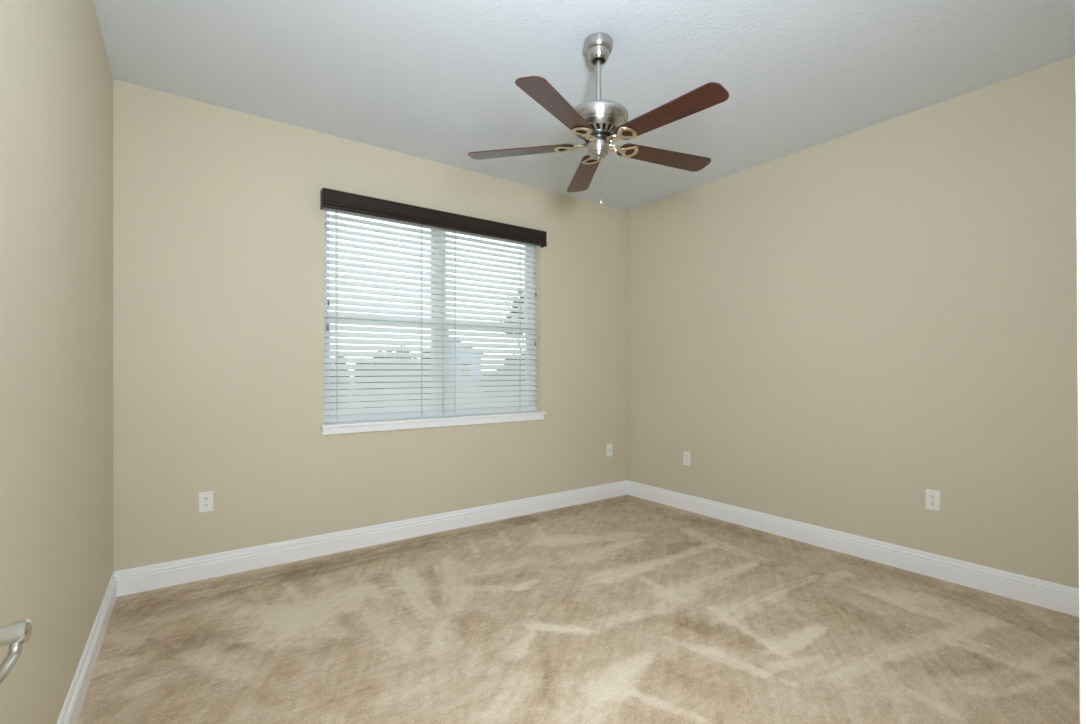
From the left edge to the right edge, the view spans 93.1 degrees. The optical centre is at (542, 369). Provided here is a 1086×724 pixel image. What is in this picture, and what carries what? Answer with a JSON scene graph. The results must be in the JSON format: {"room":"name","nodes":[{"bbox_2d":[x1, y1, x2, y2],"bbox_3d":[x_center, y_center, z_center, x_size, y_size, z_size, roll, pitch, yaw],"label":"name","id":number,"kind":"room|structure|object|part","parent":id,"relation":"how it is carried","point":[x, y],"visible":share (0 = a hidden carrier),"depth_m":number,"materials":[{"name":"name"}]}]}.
{"room":"empty bedroom","nodes":[
{"label":"empty bedroom","id":0,"kind":"room"},
{"bbox_2d":[0,619,31,683],"bbox_3d":[-0.394,0.179,0.264,0.104,2.018,0.685,0,0,-36],"label":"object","id":1,"kind":"structure","parent":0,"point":[15,634],"depth_m":0.50,"materials":[{"name":"silver metal"}]},
{"bbox_2d":[0,0,112,723],"bbox_3d":[-1.304,-0.145,1.208,0.120,2.790,3.594,0,0,-35],"label":"wall","id":2,"kind":"structure","parent":0,"point":[56,78],"depth_m":1.48,"materials":[{"name":"beige paint"}]},
{"bbox_2d":[57,572,116,723],"bbox_3d":[-1.320,1.133,1.351,0.016,0.133,3.341,0,0,-35],"label":"baseboard","id":3,"kind":"structure","parent":2,"relation":"attached to","point":[70,712],"depth_m":1.97,"materials":[{"name":"white paint"}]},
{"bbox_2d":[113,79,626,570],"bbox_3d":[-0.856,-0.145,3.881,4.290,2.790,0.200,0,0,-36],"label":"wall","id":4,"kind":"structure","parent":0,"point":[218,218],"depth_m":3.17,"materials":[{"name":"beige paint"}]},
{"bbox_2d":[198,491,212,512],"bbox_3d":[-1.941,0.760,2.960,0.072,0.117,0.009,0,0,-36],"label":"wall outlet","id":5,"kind":"object","parent":4,"relation":"attached to","point":[205,499],"visible":1,"depth_m":2.96,"materials":[{"name":"white plastic"}]},
{"bbox_2d":[113,480,626,596],"bbox_3d":[-0.726,1.133,3.842,3.825,0.133,0.016,0,0,-36],"label":"baseboard","id":6,"kind":"structure","parent":4,"relation":"attached to","point":[166,574],"depth_m":3.37,"materials":[{"name":"white paint"}]},
{"bbox_2d":[320,211,545,434],"bbox_3d":[-0.763,-0.372,3.915,1.788,1.586,0.225,0,0,-36],"label":"window","id":7,"kind":"structure","parent":4,"relation":"in","point":[428,422],"depth_m":3.91,"materials":[{"name":"white plastic"}]},
{"bbox_3d":[-1.169,-0.742,3.729,0.795,0.777,0.030,0,0,-36],"label":"sash","id":8,"kind":"part","parent":7,"relation":"part of","materials":[{"name":"white plastic"}]},
{"bbox_3d":[-1.148,-0.038,3.700,0.795,0.717,0.030,0,0,-36],"label":"sash","id":9,"kind":"part","parent":7,"relation":"part of","materials":[{"name":"clear glass"}]},
{"bbox_2d":[324,208,443,422],"bbox_3d":[-1.109,-0.401,3.652,0.862,1.508,0.066,0,0,-36],"label":"window blind","id":10,"kind":"object","parent":7,"relation":"attached to","point":[407,374],"visible":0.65,"depth_m":3.63,"materials":[{"name":"white plastic"}]},
{"bbox_3d":[-1.417,-0.784,3.396,0.002,0.648,0.002,0,0,-6],"label":"pull cord","id":11,"kind":"part","parent":10,"relation":"part of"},
{"bbox_3d":[-1.389,-0.378,3.455,0.006,1.448,0.039,0,0,-36],"label":"ladder cord","id":12,"kind":"part","parent":10,"relation":"part of","materials":[{"name":"white fabric"}]},
{"bbox_3d":[-1.113,0.328,3.657,0.862,0.050,0.049,0,0,-36],"label":"rail","id":13,"kind":"part","parent":10,"relation":"part of","materials":[{"name":"white plastic"}]},
{"bbox_3d":[-0.906,-0.378,3.807,0.006,1.448,0.039,0,0,-36],"label":"ladder cord","id":14,"kind":"part","parent":10,"relation":"part of","materials":[{"name":"white fabric"}]},
{"bbox_3d":[-0.742,0.388,3.886,1.788,0.066,0.155,0,0,-36],"label":"sill","id":15,"kind":"part","parent":7,"relation":"part of","materials":[{"name":"white paint"}]},
{"bbox_3d":[-0.441,-0.038,4.216,0.795,0.717,0.030,0,0,-36],"label":"sash","id":16,"kind":"part","parent":7,"relation":"part of","materials":[{"name":"glass"}]},
{"bbox_2d":[442,228,536,415],"bbox_3d":[-0.407,-0.401,4.165,0.862,1.508,0.066,0,0,-36],"label":"window blind","id":17,"kind":"object","parent":7,"relation":"attached to","point":[524,369],"visible":0.88,"depth_m":4.14,"materials":[{"name":"white plastic"}]},
{"bbox_3d":[-0.686,-0.378,3.968,0.006,1.448,0.039,0,0,-36],"label":"ladder cord","id":18,"kind":"part","parent":17,"relation":"part of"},
{"bbox_3d":[-0.410,0.328,4.169,0.862,0.050,0.049,0,0,-36],"label":"rail","id":19,"kind":"part","parent":17,"relation":"part of","materials":[{"name":"white plastic"}]},
{"bbox_3d":[-0.203,-0.378,4.320,0.006,1.448,0.039,0,0,-36],"label":"ladder cord","id":20,"kind":"part","parent":17,"relation":"part of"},
{"bbox_3d":[-0.065,-0.674,4.382,0.002,0.868,0.002,0,0,24],"label":"pull cord","id":21,"kind":"part","parent":17,"relation":"part of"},
{"bbox_3d":[-0.462,-0.742,4.245,0.795,0.777,0.030,0,0,-36],"label":"sash","id":22,"kind":"part","parent":7,"relation":"part of","materials":[{"name":"white plastic"}]},
{"bbox_2d":[320,188,546,247],"bbox_3d":[-0.704,-1.101,3.821,1.776,0.122,0.076,0,0,-36],"label":"blind valance","id":23,"kind":"object","parent":4,"relation":"attached to","point":[329,198],"visible":1,"depth_m":3.68,"materials":[{"name":"brown wood"}]},
{"bbox_2d":[607,444,611,455],"bbox_3d":[0.630,0.753,4.830,0.072,0.117,0.017,0,0,-36],"label":"wall plate","id":24,"kind":"object","parent":4,"relation":"attached to","point":[609,446],"visible":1,"depth_m":4.83,"materials":[{"name":"white plastic"}]},
{"bbox_2d":[77,495,1079,723],"bbox_3d":[0.292,1.200,2.366,4.060,0.001,3.720,0,0,-36],"label":"floor","id":25,"kind":"structure","parent":0,"point":[624,609],"depth_m":2.32,"materials":[{"name":"beige carpet"}]},
{"bbox_2d":[93,0,1075,210],"bbox_3d":[0.557,-1.590,1.731,4.540,0.100,5.340,0,0,-36],"label":"ceiling","id":26,"kind":"structure","parent":0,"point":[433,80],"depth_m":2.61,"materials":[{"name":"white paint"}]},
{"bbox_2d":[468,33,728,203],"bbox_3d":[0.293,-1.159,2.391,1.225,0.762,1.202,0,0,-36],"label":"ceiling fan","id":27,"kind":"object","parent":26,"relation":"hanging from","point":[597,122],"visible":1,"depth_m":2.32,"materials":[{"name":"brown wood"}]},
{"bbox_3d":[-0.108,-1.058,2.491,0.521,0.006,0.128,0,9,12],"label":"blade","id":28,"kind":"part","parent":27,"relation":"part of","materials":[{"name":"wood"}]},
{"bbox_3d":[0.070,-1.058,2.085,0.128,0.006,0.521,10,5,30],"label":"blade","id":29,"kind":"part","parent":27,"relation":"part of","materials":[{"name":"brown wood"}]},
{"bbox_3d":[0.223,-1.058,2.785,0.128,0.006,0.521,-9,1,-6],"label":"blade","id":30,"kind":"part","parent":27,"relation":"part of","materials":[{"name":"brown wood"}]},
{"bbox_3d":[0.605,-1.058,2.561,0.521,0.006,0.128,0,-9,-24],"label":"blade","id":31,"kind":"part","parent":27,"relation":"part of","materials":[{"name":"brown wood"}]},
{"bbox_3d":[0.510,-1.058,2.128,0.128,0.006,0.521,12,-8,-41],"label":"blade","id":32,"kind":"part","parent":27,"relation":"part of","materials":[{"name":"brown wood"}]},
{"bbox_2d":[627,56,1078,588],"bbox_3d":[1.928,-0.145,3.577,0.150,2.790,3.572,0,0,-36],"label":"wall","id":33,"kind":"structure","parent":0,"point":[833,334],"depth_m":3.18,"materials":[{"name":"beige paint"}]},
{"bbox_2d":[684,451,689,465],"bbox_3d":[1.230,0.758,4.399,0.009,0.117,0.072,0,0,-36],"label":"wall outlet","id":34,"kind":"object","parent":33,"relation":"attached to","point":[686,454],"visible":1,"depth_m":4.39,"materials":[{"name":"white plastic"}]},
{"bbox_2d":[627,480,1078,616],"bbox_3d":[1.827,1.133,3.574,0.016,0.133,3.457,0,0,-36],"label":"baseboard","id":35,"kind":"structure","parent":33,"relation":"attached to","point":[1038,592],"depth_m":3.16,"materials":[{"name":"white paint"}]},
{"bbox_2d":[926,489,939,511],"bbox_3d":[2.262,0.757,2.984,0.009,0.117,0.072,0,0,-36],"label":"wall outlet","id":36,"kind":"object","parent":33,"relation":"attached to","point":[932,496],"visible":1,"depth_m":2.98,"materials":[{"name":"white plastic"}]},
{"bbox_3d":[1.259,-0.145,0.938,4.040,2.790,0.097,0,0,-36],"label":"wall","id":37,"kind":"structure","parent":0,"visible":0},
{"bbox_2d":[1076,0,1085,723],"bbox_3d":[0.498,0.145,0.393,0.068,2.110,0.126,0,0,-36],"label":"trim","id":38,"kind":"structure","parent":37,"relation":"attached to","point":[1080,4],"depth_m":0.42,"materials":[{"name":"white paint"}]},
{"label":"outside","id":39,"kind":"structure","parent":0,"visible":0},
{"bbox_2d":[345,380,521,408],"bbox_3d":[-24.340,1.525,58.836,150.000,0.050,116.240,0,0,-36],"label":"ground","id":40,"kind":"structure","parent":39,"point":[521,380],"depth_m":29.09,"materials":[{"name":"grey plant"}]},
{"bbox_2d":[330,357,349,402],"bbox_3d":[-4.826,0.539,11.998,0.620,1.930,0.612,0,0,-3],"label":"shrub","id":41,"kind":"object","parent":40,"relation":"on","point":[340,357],"visible":0.05,"depth_m":11.96,"materials":[{"name":"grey plant"}]},
{"bbox_2d":[354,351,386,407],"bbox_3d":[-5.649,0.430,16.967,1.188,2.149,1.160,0,0,-36],"label":"shrub","id":42,"kind":"object","parent":40,"relation":"on","point":[376,351],"visible":0.1,"depth_m":16.81,"materials":[{"name":"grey plant"}]},
{"bbox_2d":[383,345,409,400],"bbox_3d":[-6.866,0.156,23.988,1.526,2.696,1.470,0,0,2],"label":"shrub","id":43,"kind":"object","parent":40,"relation":"on","point":[400,345],"visible":0.04,"depth_m":23.69,"materials":[{"name":"grey plant"}]},
{"bbox_2d":[413,352,430,405],"bbox_3d":[-4.022,0.428,16.981,1.203,2.151,1.167,0,0,-36],"label":"shrub","id":44,"kind":"object","parent":40,"relation":"on","point":[426,352],"visible":0.05,"depth_m":16.87,"materials":[{"name":"grey plant"}]},
{"bbox_2d":[422,341,482,381],"bbox_3d":[-8.991,-0.785,51.465,6.000,4.570,7.600,0,0,-8],"label":"house","id":45,"kind":"structure","parent":40,"relation":"on","point":[449,341],"depth_m":48.10,"materials":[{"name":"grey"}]},
{"bbox_2d":[478,375,508,396],"bbox_3d":[-1.966,0.686,21.988,1.494,1.637,1.517,0,0,19],"label":"shrub","id":46,"kind":"object","parent":40,"relation":"on","point":[482,375],"visible":0.06,"depth_m":21.75,"materials":[{"name":"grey plant"}]},
{"bbox_2d":[504,291,524,390],"bbox_3d":[-0.235,-0.296,13.099,2.002,3.599,1.355,0,0,-36],"label":"tree","id":47,"kind":"object","parent":40,"relation":"on","point":[518,291],"visible":0.04,"depth_m":12.80,"materials":[{"name":"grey plant"}]},
{"bbox_2d":[504,354,524,401],"bbox_3d":[-0.891,0.368,19.988,1.562,2.285,1.546,0,0,-36],"label":"shrub","id":48,"kind":"object","parent":40,"relation":"on","point":[513,354],"visible":0.06,"depth_m":19.66,"materials":[{"name":"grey plant"}]}
]}

